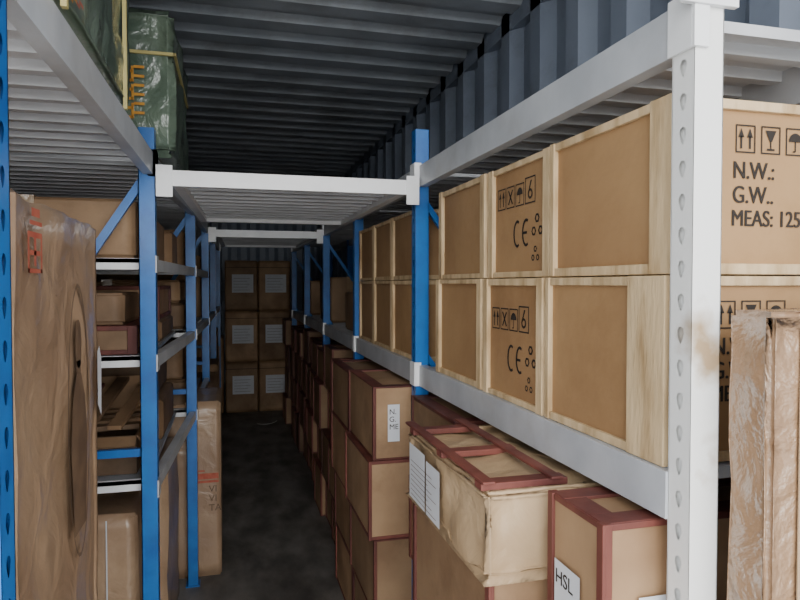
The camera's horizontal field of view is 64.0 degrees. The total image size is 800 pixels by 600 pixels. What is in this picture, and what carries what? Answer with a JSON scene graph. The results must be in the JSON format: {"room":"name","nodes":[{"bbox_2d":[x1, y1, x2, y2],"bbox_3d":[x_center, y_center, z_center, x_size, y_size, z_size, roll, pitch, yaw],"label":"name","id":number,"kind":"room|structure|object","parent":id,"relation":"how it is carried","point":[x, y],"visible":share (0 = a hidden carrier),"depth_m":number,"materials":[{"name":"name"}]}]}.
{"room":"storage warehouse","nodes":[
{"label":"storage warehouse","id":0,"kind":"room"},
{"bbox_2d":[196,222,316,402],"bbox_3d":[-2.276,-0.003,8.317,2.470,2.680,0.040,0,2,-15],"label":"wall","id":1,"kind":"structure","parent":0,"point":[257,254],"depth_m":8.41,"materials":[{"name":"metal"}]},
{"bbox_2d":[178,403,343,599],"bbox_3d":[-1.212,1.454,4.347,2.470,0.030,8.350,0,2,-15],"label":"floor","id":2,"kind":"structure","parent":0,"point":[278,545],"depth_m":4.14,"materials":[{"name":"grey concrete"}]},
{"bbox_2d":[10,188,101,599],"bbox_3d":[-0.875,0.684,1.042,0.636,1.678,0.571,0,2,-15],"label":"wrapped package","id":3,"kind":"object","parent":2,"relation":"on","point":[56,359],"visible":0.96,"depth_m":1.05,"materials":[{"name":"cardboard"}]},
{"bbox_2d":[0,0,220,599],"bbox_3d":[-1.612,0.307,3.642,1.070,2.300,6.270,0,2,-15],"label":"storage rack","id":4,"kind":"object","parent":2,"relation":"on","point":[64,131],"visible":0.55,"depth_m":2.05,"materials":[{"name":"metal"}]},
{"bbox_2d":[19,194,138,257],"bbox_3d":[-1.245,-0.240,2.245,0.649,0.198,0.453,0,2,-15],"label":"carton","id":5,"kind":"object","parent":4,"relation":"on","point":[123,242],"visible":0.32,"depth_m":2.09,"materials":[{"name":"cardboard"}]},
{"bbox_2d":[53,0,129,109],"bbox_3d":[-0.875,-0.740,1.160,0.613,0.574,0.828,0,2,-15],"label":"crate","id":6,"kind":"object","parent":4,"relation":"in","point":[101,26],"visible":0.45,"depth_m":1.37,"materials":[{"name":"green"}]},
{"bbox_2d":[97,319,139,354],"bbox_3d":[-1.246,0.130,2.260,0.650,0.096,0.440,0,2,-15],"label":"crate","id":7,"kind":"object","parent":4,"relation":"on","point":[124,339],"visible":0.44,"depth_m":2.12,"materials":[{"name":"cardboard"}]},
{"bbox_2d":[96,292,138,324],"bbox_3d":[-1.265,0.025,2.252,0.609,0.110,0.403,0,2,-15],"label":"carton","id":8,"kind":"object","parent":7,"relation":"on","point":[112,308],"visible":0.43,"depth_m":2.13,"materials":[{"name":"cardboard"}]},
{"bbox_2d":[97,375,140,475],"bbox_3d":[-1.234,0.449,2.307,0.614,0.277,0.511,0,2,-15],"label":"carton","id":9,"kind":"object","parent":4,"relation":"on","point":[118,426],"visible":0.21,"depth_m":2.26,"materials":[{"name":"cardboard"}]},
{"bbox_2d":[96,255,201,316],"bbox_3d":[-1.829,-0.102,4.645,0.749,0.438,0.483,0,2,-15],"label":"carton","id":10,"kind":"object","parent":4,"relation":"on","point":[198,258],"visible":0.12,"depth_m":4.46,"materials":[{"name":"cardboard"}]},
{"bbox_2d":[121,8,188,170],"bbox_3d":[-1.162,-0.732,2.375,0.682,0.495,0.678,0,2,-15],"label":"bundle","id":11,"kind":"object","parent":4,"relation":"in","point":[158,77],"visible":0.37,"depth_m":2.13,"materials":[{"name":"green"}]},
{"bbox_2d":[157,221,163,260],"bbox_3d":[-1.338,-0.240,2.635,0.668,0.178,0.313,0,2,-15],"label":"carton","id":12,"kind":"object","parent":4,"relation":"on","point":[160,229],"visible":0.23,"depth_m":2.70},
{"bbox_2d":[158,315,172,340],"bbox_3d":[-1.375,0.122,2.805,0.678,0.092,0.563,0,2,-15],"label":"carton","id":13,"kind":"object","parent":4,"relation":"on","point":[165,324],"visible":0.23,"depth_m":2.78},
{"bbox_2d":[96,286,170,319],"bbox_3d":[-1.380,0.007,2.801,0.670,0.138,0.540,0,2,-15],"label":"crate","id":14,"kind":"object","parent":13,"relation":"on","point":[163,292],"visible":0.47,"depth_m":2.63,"materials":[{"name":"cardboard"}]},
{"bbox_2d":[158,382,173,438],"bbox_3d":[-1.375,0.490,2.814,0.678,0.168,0.523,0,2,-15],"label":"carton","id":15,"kind":"object","parent":4,"relation":"on","point":[165,394],"visible":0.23,"depth_m":2.81,"materials":[{"name":"cardboard"}]},
{"bbox_2d":[101,361,166,391],"bbox_3d":[-1.393,0.331,2.821,0.648,0.150,0.453,0,2,-15],"label":"carton","id":16,"kind":"object","parent":15,"relation":"on","point":[121,371],"visible":0.16,"depth_m":2.66,"materials":[{"name":"cardboard"}]},
{"bbox_2d":[164,231,176,263],"bbox_3d":[-1.406,-0.238,2.948,0.698,0.158,0.293,0,2,-15],"label":"carton","id":17,"kind":"object","parent":4,"relation":"on","point":[170,240],"visible":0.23,"depth_m":2.91,"materials":[{"name":"cardboard"}]},
{"bbox_2d":[164,230,184,265],"bbox_3d":[-1.533,-0.272,3.467,0.719,0.198,0.503,0,2,-15],"label":"carton","id":18,"kind":"object","parent":4,"relation":"on","point":[181,238],"visible":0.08,"depth_m":3.32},
{"bbox_2d":[166,371,185,405],"bbox_3d":[-1.528,0.483,3.488,0.728,0.148,0.503,0,2,-15],"label":"carton","id":19,"kind":"object","parent":4,"relation":"on","point":[179,399],"visible":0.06,"depth_m":3.33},
{"bbox_2d":[161,340,185,379],"bbox_3d":[-1.538,0.324,3.481,0.710,0.170,0.503,0,2,-15],"label":"carton","id":20,"kind":"object","parent":19,"relation":"on","point":[176,365],"visible":0.21,"depth_m":3.33,"materials":[{"name":"cardboard"}]},
{"bbox_2d":[169,301,185,328],"bbox_3d":[-1.533,0.078,3.476,0.718,0.138,0.503,0,2,-15],"label":"carton","id":21,"kind":"object","parent":4,"relation":"on","point":[178,312],"visible":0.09,"depth_m":3.32,"materials":[{"name":"cardboard"}]},
{"bbox_2d":[96,279,184,301],"bbox_3d":[-1.542,-0.051,3.470,0.698,0.120,0.503,0,2,-15],"label":"carton","id":22,"kind":"object","parent":21,"relation":"on","point":[177,286],"visible":0.3,"depth_m":3.31,"materials":[{"name":"cardboard"}]},
{"bbox_2d":[208,227,322,247],"bbox_3d":[-1.086,-0.465,5.064,0.785,0.100,1.234,0,2,-15],"label":"panel","id":23,"kind":"object","parent":4,"relation":"attached to","point":[226,238],"visible":1,"depth_m":4.56,"materials":[{"name":"white paint"}]},
{"bbox_2d":[156,164,418,224],"bbox_3d":[-0.511,-0.397,2.734,0.870,0.100,1.234,0,2,-15],"label":"shelf","id":24,"kind":"object","parent":4,"relation":"attached to","point":[225,197],"visible":1,"depth_m":2.38,"materials":[{"name":"metal"}]},
{"bbox_2d":[97,490,141,599],"bbox_3d":[-1.247,1.101,2.289,0.649,0.782,0.434,0,2,-15],"label":"carton","id":25,"kind":"object","parent":2,"relation":"on","point":[119,570],"visible":0.24,"depth_m":2.15,"materials":[{"name":"cardboard"}]},
{"bbox_2d":[159,436,178,599],"bbox_3d":[-1.362,1.077,2.823,0.698,0.802,0.583,0,2,-15],"label":"carton","id":26,"kind":"object","parent":2,"relation":"on","point":[169,495],"visible":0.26,"depth_m":2.77,"materials":[{"name":"cardboard"}]},
{"bbox_2d":[167,387,222,578],"bbox_3d":[-1.226,0.994,3.569,0.449,0.930,0.483,0,2,-15],"label":"carton","id":27,"kind":"object","parent":2,"relation":"on","point":[209,400],"visible":0.44,"depth_m":3.38,"materials":[{"name":"cardboard"}]},
{"bbox_2d":[197,327,217,356],"bbox_3d":[-2.052,0.842,6.152,0.580,1.102,0.903,0,2,-15],"label":"carton","id":28,"kind":"object","parent":2,"relation":"on","point":[199,340],"visible":0.09,"depth_m":5.75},
{"bbox_2d":[198,382,216,387],"bbox_3d":[-1.434,1.005,4.085,0.509,0.882,0.543,0,2,-15],"label":"carton","id":29,"kind":"object","parent":2,"relation":"on","point":[210,384],"visible":0.02,"depth_m":4.26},
{"bbox_2d":[197,356,218,372],"bbox_3d":[-1.785,0.962,5.383,0.500,0.902,0.633,0,2,-15],"label":"carton","id":30,"kind":"object","parent":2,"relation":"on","point":[214,363],"visible":0.06,"depth_m":5.15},
{"bbox_2d":[197,372,218,386],"bbox_3d":[-1.617,1.002,4.771,0.509,0.852,0.603,0,2,-15],"label":"carton","id":31,"kind":"object","parent":2,"relation":"on","point":[214,376],"visible":0.04,"depth_m":4.84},
{"bbox_2d":[218,345,219,386],"bbox_3d":[-2.246,0.922,6.905,0.589,0.902,0.553,0,2,-15],"label":"carton","id":32,"kind":"object","parent":2,"relation":"on","point":[218,345],"visible":0.04,"depth_m":6.72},
{"bbox_2d":[221,335,223,412],"bbox_3d":[-2.348,0.898,7.835,0.369,0.900,0.503,0,2,-15],"label":"carton","id":33,"kind":"object","parent":2,"relation":"on","point":[222,336],"visible":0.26,"depth_m":7.64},
{"bbox_2d":[226,361,257,412],"bbox_3d":[-1.964,1.043,7.937,0.383,0.605,0.506,0,2,-15],"label":"carton","id":34,"kind":"object","parent":2,"relation":"on","point":[241,377],"visible":0.81,"depth_m":7.70,"materials":[{"name":"cardboard"}]},
{"bbox_2d":[225,311,257,361],"bbox_3d":[-1.964,0.433,7.921,0.384,0.605,0.506,0,2,-15],"label":"carton","id":35,"kind":"object","parent":34,"relation":"on","point":[241,327],"visible":0.85,"depth_m":7.68,"materials":[{"name":"cardboard"}]},
{"bbox_2d":[225,260,257,310],"bbox_3d":[-1.964,-0.177,7.906,0.383,0.606,0.506,0,2,-15],"label":"carton","id":36,"kind":"object","parent":35,"relation":"on","point":[241,281],"visible":1,"depth_m":7.67,"materials":[{"name":"cardboard"}]},
{"bbox_2d":[257,360,284,410],"bbox_3d":[-1.587,1.040,8.037,0.383,0.606,0.505,0,2,-15],"label":"carton","id":37,"kind":"object","parent":2,"relation":"on","point":[271,374],"visible":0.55,"depth_m":7.79,"materials":[{"name":"cardboard"}]},
{"bbox_2d":[257,310,289,360],"bbox_3d":[-1.586,0.430,8.022,0.384,0.606,0.506,0,2,-15],"label":"carton","id":38,"kind":"object","parent":37,"relation":"on","point":[271,347],"visible":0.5,"depth_m":7.78,"materials":[{"name":"cardboard"}]},
{"bbox_2d":[257,261,289,310],"bbox_3d":[-1.587,-0.179,8.006,0.384,0.606,0.506,0,2,-15],"label":"carton","id":39,"kind":"object","parent":38,"relation":"on","point":[273,277],"visible":0.9,"depth_m":7.77,"materials":[{"name":"cardboard"}]},
{"bbox_2d":[283,392,290,423],"bbox_3d":[-1.090,1.218,7.295,0.458,0.288,0.393,0,2,-15],"label":"carton","id":40,"kind":"object","parent":2,"relation":"on","point":[286,401],"visible":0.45,"depth_m":7.06,"materials":[{"name":"cardboard"}]},
{"bbox_2d":[285,366,289,397],"bbox_3d":[-1.078,0.923,7.294,0.431,0.298,0.392,0,2,-15],"label":"carton","id":41,"kind":"object","parent":40,"relation":"on","point":[287,374],"visible":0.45,"depth_m":7.16,"materials":[{"name":"cardboard"}]},
{"bbox_3d":[-1.076,0.633,7.291,0.426,0.278,0.387,0,2,-15],"label":"carton","id":42,"kind":"object","parent":41,"relation":"on","visible":0},
{"bbox_2d":[282,318,303,344],"bbox_3d":[-1.090,0.353,7.275,0.458,0.278,0.378,0,2,-15],"label":"carton","id":43,"kind":"object","parent":42,"relation":"on","point":[286,322],"visible":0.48,"depth_m":7.05,"materials":[{"name":"cardboard"}]},
{"bbox_2d":[291,406,297,440],"bbox_3d":[-0.857,1.235,6.451,0.441,0.298,0.353,0,2,-15],"label":"carton","id":44,"kind":"object","parent":2,"relation":"on","point":[293,410],"visible":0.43,"depth_m":6.41,"materials":[{"name":"cardboard"}]},
{"bbox_3d":[-0.847,0.945,6.448,0.421,0.278,0.352,0,2,-15],"label":"carton","id":45,"kind":"object","parent":44,"relation":"on","visible":0},
{"bbox_3d":[-0.841,0.655,6.440,0.409,0.298,0.354,0,2,-15],"label":"carton","id":46,"kind":"object","parent":45,"relation":"on","visible":0},
{"bbox_2d":[291,327,310,352],"bbox_3d":[-0.856,0.395,6.432,0.439,0.218,0.360,0,2,-15],"label":"carton","id":47,"kind":"object","parent":46,"relation":"on","point":[293,330],"visible":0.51,"depth_m":6.37,"materials":[{"name":"cardboard"}]},
{"bbox_2d":[295,413,302,451],"bbox_3d":[-0.761,1.244,6.095,0.439,0.298,0.346,0,2,-15],"label":"carton","id":48,"kind":"object","parent":2,"relation":"on","point":[298,429],"visible":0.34,"depth_m":5.96,"materials":[{"name":"cardboard"}]},
{"bbox_3d":[-0.747,0.954,6.092,0.409,0.278,0.352,0,2,-15],"label":"carton","id":49,"kind":"object","parent":48,"relation":"on","visible":0},
{"bbox_3d":[-0.750,0.664,6.089,0.414,0.298,0.350,0,2,-15],"label":"carton","id":50,"kind":"object","parent":49,"relation":"on","visible":0},
{"bbox_2d":[296,330,302,356],"bbox_3d":[-0.756,0.404,6.074,0.429,0.218,0.356,0,2,-15],"label":"carton","id":51,"kind":"object","parent":50,"relation":"on","point":[299,333],"visible":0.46,"depth_m":5.86,"materials":[{"name":"cardboard"}]},
{"bbox_2d":[303,431,307,463],"bbox_3d":[-0.630,1.260,5.658,0.410,0.288,0.342,0,2,-15],"label":"carton","id":52,"kind":"object","parent":2,"relation":"on","point":[305,445],"visible":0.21,"depth_m":5.66,"materials":[{"name":"cardboard"}]},
{"bbox_2d":[299,390,305,430],"bbox_3d":[-0.646,0.965,5.647,0.444,0.298,0.355,0,2,-15],"label":"carton","id":53,"kind":"object","parent":52,"relation":"on","point":[302,396],"visible":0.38,"depth_m":5.64,"materials":[{"name":"cardboard"}]},
{"bbox_3d":[-0.637,0.675,5.642,0.425,0.278,0.346,0,2,-15],"label":"carton","id":54,"kind":"object","parent":53,"relation":"on","visible":0},
{"bbox_2d":[303,328,321,362],"bbox_3d":[-0.629,0.396,5.634,0.410,0.278,0.356,0,2,-15],"label":"carton","id":55,"kind":"object","parent":54,"relation":"on","point":[307,332],"visible":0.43,"depth_m":5.48,"materials":[{"name":"cardboard"}]},
{"bbox_2d":[312,453,316,481],"bbox_3d":[-0.447,1.274,4.943,0.424,0.298,0.346,0,2,-15],"label":"carton","id":56,"kind":"object","parent":2,"relation":"on","point":[314,455],"visible":0.09,"depth_m":5.01,"materials":[{"name":"cardboard"}]},
{"bbox_2d":[306,407,316,453],"bbox_3d":[-0.468,0.984,4.927,0.468,0.278,0.352,0,2,-15],"label":"carton","id":57,"kind":"object","parent":56,"relation":"on","point":[311,426],"visible":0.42,"depth_m":4.75,"materials":[{"name":"cardboard"}]},
{"bbox_2d":[309,369,316,410],"bbox_3d":[-0.455,0.694,4.922,0.442,0.298,0.341,0,2,-15],"label":"carton","id":58,"kind":"object","parent":57,"relation":"on","point":[312,373],"visible":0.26,"depth_m":4.95,"materials":[{"name":"cardboard"}]},
{"bbox_2d":[311,341,340,373],"bbox_3d":[-0.447,0.434,4.915,0.428,0.218,0.350,0,2,-15],"label":"carton","id":59,"kind":"object","parent":58,"relation":"on","point":[314,344],"visible":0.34,"depth_m":4.88,"materials":[{"name":"cardboard"}]},
{"bbox_2d":[314,458,325,515],"bbox_3d":[-0.348,1.285,4.486,0.467,0.298,0.350,0,2,-15],"label":"carton","id":60,"kind":"object","parent":2,"relation":"on","point":[319,481],"visible":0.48,"depth_m":4.36,"materials":[{"name":"cardboard"}]},
{"bbox_2d":[317,426,320,462],"bbox_3d":[-0.337,0.995,4.485,0.443,0.278,0.343,0,2,-15],"label":"carton","id":61,"kind":"object","parent":60,"relation":"on","point":[318,430],"visible":0.18,"depth_m":4.54,"materials":[{"name":"cardboard"}]},
{"bbox_2d":[313,377,327,429],"bbox_3d":[-0.351,0.706,4.472,0.473,0.298,0.347,0,2,-15],"label":"carton","id":62,"kind":"object","parent":61,"relation":"on","point":[320,405],"visible":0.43,"depth_m":4.26,"materials":[{"name":"cardboard"}]},
{"bbox_2d":[317,346,323,383],"bbox_3d":[-0.338,0.445,4.472,0.444,0.218,0.354,0,2,-15],"label":"carton","id":63,"kind":"object","parent":62,"relation":"on","point":[320,350],"visible":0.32,"depth_m":4.43,"materials":[{"name":"cardboard"}]},
{"bbox_2d":[325,481,331,529],"bbox_3d":[-0.239,1.299,4.138,0.436,0.288,0.353,0,2,-15],"label":"carton","id":64,"kind":"object","parent":2,"relation":"on","point":[328,496],"visible":0.1,"depth_m":4.16,"materials":[{"name":"cardboard"}]},
{"bbox_2d":[321,429,329,484],"bbox_3d":[-0.253,1.004,4.128,0.463,0.298,0.355,0,2,-15],"label":"carton","id":65,"kind":"object","parent":64,"relation":"on","point":[325,433],"visible":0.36,"depth_m":4.13,"materials":[{"name":"cardboard"}]},
{"bbox_2d":[327,390,330,429],"bbox_3d":[-0.232,0.714,4.124,0.422,0.278,0.343,0,2,-15],"label":"carton","id":66,"kind":"object","parent":65,"relation":"on","point":[328,392],"visible":0.12,"depth_m":4.21,"materials":[{"name":"cardboard"}]},
{"bbox_2d":[324,344,364,391],"bbox_3d":[-0.244,0.435,4.116,0.445,0.278,0.347,0,2,-15],"label":"carton","id":67,"kind":"object","parent":66,"relation":"on","point":[330,350],"visible":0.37,"depth_m":4.06,"materials":[{"name":"cardboard"}]},
{"bbox_2d":[332,498,334,543],"bbox_3d":[-0.151,1.304,3.775,0.452,0.298,0.359,0,2,-15],"label":"carton","id":68,"kind":"object","parent":2,"relation":"on","point":[333,521],"visible":0.07,"depth_m":3.86,"materials":[{"name":"cardboard"}]},
{"bbox_2d":[328,444,333,499],"bbox_3d":[-0.163,1.014,3.765,0.475,0.278,0.355,0,2,-15],"label":"carton","id":69,"kind":"object","parent":68,"relation":"on","point":[330,468],"visible":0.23,"depth_m":3.81,"materials":[{"name":"cardboard"}]},
{"bbox_2d":[330,395,330,443],"bbox_3d":[-0.154,0.724,3.758,0.459,0.298,0.355,0,2,-15],"label":"carton","id":70,"kind":"object","parent":69,"relation":"on","point":[330,395],"visible":0.02,"depth_m":3.86,"materials":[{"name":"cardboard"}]},
{"bbox_2d":[330,357,367,393],"bbox_3d":[-0.155,0.464,3.755,0.459,0.218,0.356,0,2,-15],"label":"carton","id":71,"kind":"object","parent":70,"relation":"on","point":[364,357],"visible":0.12,"depth_m":3.85,"materials":[{"name":"cardboard"}]},
{"bbox_2d":[335,523,352,599],"bbox_3d":[-0.032,1.323,3.208,0.512,0.288,0.488,0,2,-15],"label":"carton","id":72,"kind":"object","parent":2,"relation":"on","point":[343,569],"visible":0.22,"depth_m":3.17,"materials":[{"name":"cardboard"}]},
{"bbox_2d":[334,468,349,554],"bbox_3d":[-0.033,1.028,3.200,0.515,0.298,0.500,0,2,-15],"label":"carton","id":73,"kind":"object","parent":72,"relation":"on","point":[341,504],"visible":0.17,"depth_m":3.19,"materials":[{"name":"cardboard"}]},
{"bbox_2d":[331,411,347,488],"bbox_3d":[-0.041,0.733,3.190,0.532,0.288,0.507,0,2,-15],"label":"carton","id":74,"kind":"object","parent":73,"relation":"on","point":[338,429],"visible":0.17,"depth_m":3.17,"materials":[{"name":"cardboard"}]},
{"bbox_2d":[331,359,384,430],"bbox_3d":[-0.041,0.453,3.187,0.530,0.268,0.502,0,2,-15],"label":"carton","id":75,"kind":"object","parent":74,"relation":"on","point":[339,368],"visible":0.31,"depth_m":3.17,"materials":[{"name":"cardboard"}]},
{"bbox_2d":[353,571,366,599],"bbox_3d":[0.103,1.331,2.691,0.517,0.298,0.515,0,2,-15],"label":"carton","id":76,"kind":"object","parent":2,"relation":"on","point":[358,594],"visible":0.03,"depth_m":2.81,"materials":[{"name":"cardboard"}]},
{"bbox_2d":[349,504,411,599],"bbox_3d":[0.097,1.032,2.679,0.532,0.298,0.505,0,2,-15],"label":"carton","id":77,"kind":"object","parent":76,"relation":"on","point":[383,567],"visible":0.32,"depth_m":2.40,"materials":[{"name":"cardboard"}]},
{"bbox_2d":[345,431,409,540],"bbox_3d":[0.086,0.734,2.671,0.552,0.293,0.510,0,2,-15],"label":"carton","id":78,"kind":"object","parent":77,"relation":"on","point":[376,491],"visible":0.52,"depth_m":2.39,"materials":[{"name":"cardboard"}]},
{"bbox_2d":[348,368,432,460],"bbox_3d":[0.095,0.449,2.667,0.534,0.273,0.515,0,2,-15],"label":"carton","id":79,"kind":"object","parent":78,"relation":"on","point":[379,400],"visible":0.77,"depth_m":2.39,"materials":[{"name":"cardboard"}]},
{"bbox_2d":[291,0,799,599],"bbox_3d":[-0.169,0.272,4.024,0.475,2.350,6.270,0,2,-15],"label":"storage rack","id":80,"kind":"object","parent":2,"relation":"on","point":[689,52],"visible":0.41,"depth_m":1.07,"materials":[{"name":"metal"}]},
{"bbox_2d":[303,280,319,314],"bbox_3d":[-0.772,-0.031,6.315,0.310,0.324,0.603,0,2,-15],"label":"carton","id":81,"kind":"object","parent":80,"relation":"on","point":[314,285],"visible":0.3,"depth_m":6.00,"materials":[{"name":"cardboard"}]},
{"bbox_2d":[320,277,352,322],"bbox_3d":[-0.444,-0.010,5.083,0.310,0.344,0.553,0,2,-15],"label":"carton","id":82,"kind":"object","parent":80,"relation":"on","point":[339,286],"visible":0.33,"depth_m":4.80,"materials":[{"name":"cardboard"}]},
{"bbox_2d":[346,292,352,330],"bbox_3d":[-0.143,0.070,3.949,0.309,0.244,0.503,0,2,-15],"label":"carton","id":83,"kind":"object","parent":80,"relation":"on","point":[349,295],"visible":0.12,"depth_m":4.01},
{"bbox_2d":[359,281,372,343],"bbox_3d":[0.005,0.055,3.312,0.372,0.305,0.345,0,2,-15],"label":"crate","id":84,"kind":"object","parent":80,"relation":"on","point":[365,287],"visible":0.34,"depth_m":3.30,"materials":[{"name":"wood"}]},
{"bbox_2d":[359,226,396,280],"bbox_3d":[0.005,-0.232,3.305,0.372,0.265,0.345,0,2,-15],"label":"crate","id":85,"kind":"object","parent":84,"relation":"on","point":[366,235],"visible":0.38,"depth_m":3.29,"materials":[{"name":"wood"}]},
{"bbox_2d":[373,281,390,350],"bbox_3d":[0.096,0.063,2.969,0.372,0.305,0.355,0,2,-15],"label":"crate","id":86,"kind":"object","parent":80,"relation":"on","point":[381,289],"visible":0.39,"depth_m":2.95,"materials":[{"name":"wood"}]},
{"bbox_2d":[373,218,390,279],"bbox_3d":[0.096,-0.224,2.962,0.372,0.265,0.355,0,2,-15],"label":"crate","id":87,"kind":"object","parent":86,"relation":"on","point":[381,231],"visible":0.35,"depth_m":2.94,"materials":[{"name":"wood"}]},
{"bbox_2d":[391,280,435,360],"bbox_3d":[0.190,0.072,2.614,0.372,0.305,0.370,0,2,-15],"label":"crate","id":88,"kind":"object","parent":80,"relation":"on","point":[401,290],"visible":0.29,"depth_m":2.56,"materials":[{"name":"wood"}]},
{"bbox_2d":[391,209,456,279],"bbox_3d":[0.190,-0.214,2.607,0.372,0.265,0.370,0,2,-15],"label":"crate","id":89,"kind":"object","parent":88,"relation":"on","point":[401,225],"visible":0.26,"depth_m":2.54,"materials":[{"name":"wood"}]},
{"bbox_2d":[436,279,482,389],"bbox_3d":[0.352,0.088,1.992,0.378,0.305,0.395,0,2,-15],"label":"crate","id":90,"kind":"object","parent":80,"relation":"on","point":[459,302],"visible":0.41,"depth_m":1.93,"materials":[{"name":"wood"}]},
{"bbox_2d":[439,174,512,278],"bbox_3d":[0.357,-0.208,1.986,0.368,0.285,0.395,0,2,-15],"label":"crate","id":91,"kind":"object","parent":90,"relation":"on","point":[463,208],"visible":0.4,"depth_m":1.93,"materials":[{"name":"wood"}]},
{"bbox_2d":[482,278,544,415],"bbox_3d":[0.451,0.098,1.622,0.378,0.305,0.342,0,2,-15],"label":"crate","id":92,"kind":"object","parent":80,"relation":"on","point":[513,309],"visible":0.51,"depth_m":1.56,"materials":[{"name":"wood"}]},
{"bbox_2d":[488,147,555,277],"bbox_3d":[0.458,-0.199,1.616,0.363,0.285,0.342,0,2,-15],"label":"crate","id":93,"kind":"object","parent":92,"relation":"on","point":[519,191],"visible":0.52,"depth_m":1.57,"materials":[{"name":"wood"}]},
{"bbox_2d":[544,275,799,466],"bbox_3d":[0.549,0.107,1.252,0.378,0.305,0.397,0,2,-15],"label":"crate","id":94,"kind":"object","parent":80,"relation":"on","point":[607,338],"visible":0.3,"depth_m":1.13,"materials":[{"name":"wood"}]},
{"bbox_2d":[549,93,799,276],"bbox_3d":[0.553,-0.190,1.246,0.368,0.285,0.397,0,2,-15],"label":"crate","id":95,"kind":"object","parent":94,"relation":"on","point":[610,181],"visible":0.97,"depth_m":1.08,"materials":[{"name":"wood"}]},
{"bbox_2d":[726,308,799,599],"bbox_3d":[0.632,0.769,0.955,0.299,1.514,0.086,0,2,-15],"label":"wrapped package","id":96,"kind":"object","parent":2,"relation":"on","point":[764,384],"visible":1,"depth_m":0.88,"materials":[{"name":"cardboard"}]},
{"bbox_3d":[-0.534,1.264,5.301,0.408,0.298,0.354,0,2,-15],"label":"carton","id":97,"kind":"object","parent":2,"relation":"on","visible":0},
{"bbox_2d":[304,399,308,432],"bbox_3d":[-0.550,0.975,5.288,0.441,0.278,0.342,0,2,-15],"label":"carton","id":98,"kind":"object","parent":97,"relation":"on","point":[306,402],"visible":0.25,"depth_m":5.37,"materials":[{"name":"cardboard"}]},
{"bbox_3d":[-0.542,0.685,5.283,0.425,0.298,0.342,0,2,-15],"label":"carton","id":99,"kind":"object","parent":98,"relation":"on","visible":0},
{"bbox_2d":[309,337,334,362],"bbox_3d":[-0.526,0.425,5.276,0.396,0.218,0.355,0,2,-15],"label":"carton","id":100,"kind":"object","parent":99,"relation":"on","point":[310,338],"visible":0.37,"depth_m":5.36,"materials":[{"name":"cardboard"}]},
{"bbox_3d":[-0.935,1.226,6.815,0.406,0.298,0.349,0,2,-15],"label":"carton","id":101,"kind":"object","parent":2,"relation":"on","visible":0},
{"bbox_3d":[-0.940,0.936,6.807,0.417,0.278,0.350,0,2,-15],"label":"carton","id":102,"kind":"object","parent":101,"relation":"on","visible":0},
{"bbox_3d":[-0.945,0.646,6.797,0.426,0.298,0.353,0,2,-15],"label":"carton","id":103,"kind":"object","parent":102,"relation":"on","visible":0},
{"bbox_2d":[291,325,303,327],"bbox_3d":[-0.936,0.386,6.798,0.405,0.218,0.349,0,2,-15],"label":"carton","id":104,"kind":"object","parent":103,"relation":"on","point":[292,326],"visible":0.19,"depth_m":6.82,"materials":[{"name":"cardboard"}]},
{"bbox_3d":[0.385,1.346,1.540,0.563,0.328,0.508,0,2,-15],"label":"carton","id":105,"kind":"object","parent":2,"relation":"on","visible":0},
{"bbox_3d":[0.386,1.016,1.534,0.559,0.328,0.515,0,2,-15],"label":"carton","id":106,"kind":"object","parent":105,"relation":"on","visible":0},
{"bbox_2d":[413,503,546,599],"bbox_3d":[0.379,0.686,1.517,0.577,0.328,0.526,0,2,-15],"label":"carton","id":107,"kind":"object","parent":106,"relation":"on","point":[439,573],"visible":0.07,"depth_m":1.47,"materials":[{"name":"cardboard"}]},
{"bbox_2d":[405,418,602,586],"bbox_3d":[0.344,0.424,1.509,0.559,0.190,0.562,0,2,-15],"label":"box","id":108,"kind":"object","parent":107,"relation":"on","point":[484,490],"visible":0.58,"depth_m":1.29,"materials":[{"name":"brown"}]},
{"bbox_3d":[0.306,1.347,2.102,0.427,0.298,0.475,0,2,-15],"label":"carton","id":109,"kind":"object","parent":2,"relation":"on","visible":0},
{"bbox_3d":[0.309,1.052,2.098,0.419,0.288,0.472,0,2,-15],"label":"carton","id":110,"kind":"object","parent":109,"relation":"on","visible":0},
{"bbox_2d":[409,475,412,559],"bbox_3d":[0.301,0.762,2.087,0.438,0.288,0.460,0,2,-15],"label":"carton","id":111,"kind":"object","parent":110,"relation":"on","point":[410,500],"visible":0.12,"depth_m":2.23,"materials":[{"name":"cardboard"}]},
{"bbox_2d":[411,394,489,426],"bbox_3d":[0.304,0.477,2.082,0.430,0.278,0.460,0,2,-15],"label":"carton","id":112,"kind":"object","parent":111,"relation":"on","point":[426,410],"visible":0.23,"depth_m":2.05,"materials":[{"name":"cardboard"}]},
{"bbox_3d":[0.516,1.221,1.167,0.480,0.598,0.180,0,2,-15],"label":"carton","id":113,"kind":"object","parent":2,"relation":"on","visible":0},
{"bbox_2d":[547,477,730,599],"bbox_3d":[0.520,0.635,1.152,0.472,0.572,0.182,0,2,-15],"label":"carton","id":114,"kind":"object","parent":113,"relation":"on","point":[603,544],"visible":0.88,"depth_m":1.05,"materials":[{"name":"cardboard"}]},
{"bbox_2d":[129,0,522,176],"bbox_3d":[-1.212,-1.224,4.278,2.470,0.028,8.350,0,2,-15],"label":"ceiling","id":115,"kind":"structure","parent":0,"point":[277,87],"depth_m":3.28,"materials":[{"name":"paint"}]},
{"bbox_2d":[317,0,799,279],"bbox_3d":[-0.047,0.091,4.622,0.040,2.680,8.350,0,2,-15],"label":"wall","id":116,"kind":"structure","parent":0,"point":[560,36],"depth_m":2.57,"materials":[{"name":"metal"}]},
{"bbox_2d":[340,0,549,177],"bbox_3d":[-1.205,-1.194,4.255,2.470,0.090,8.300,0,2,-15],"label":"trim","id":117,"kind":"structure","parent":116,"relation":"attached to","point":[520,18],"depth_m":3.16,"materials":[{"name":"paint"}]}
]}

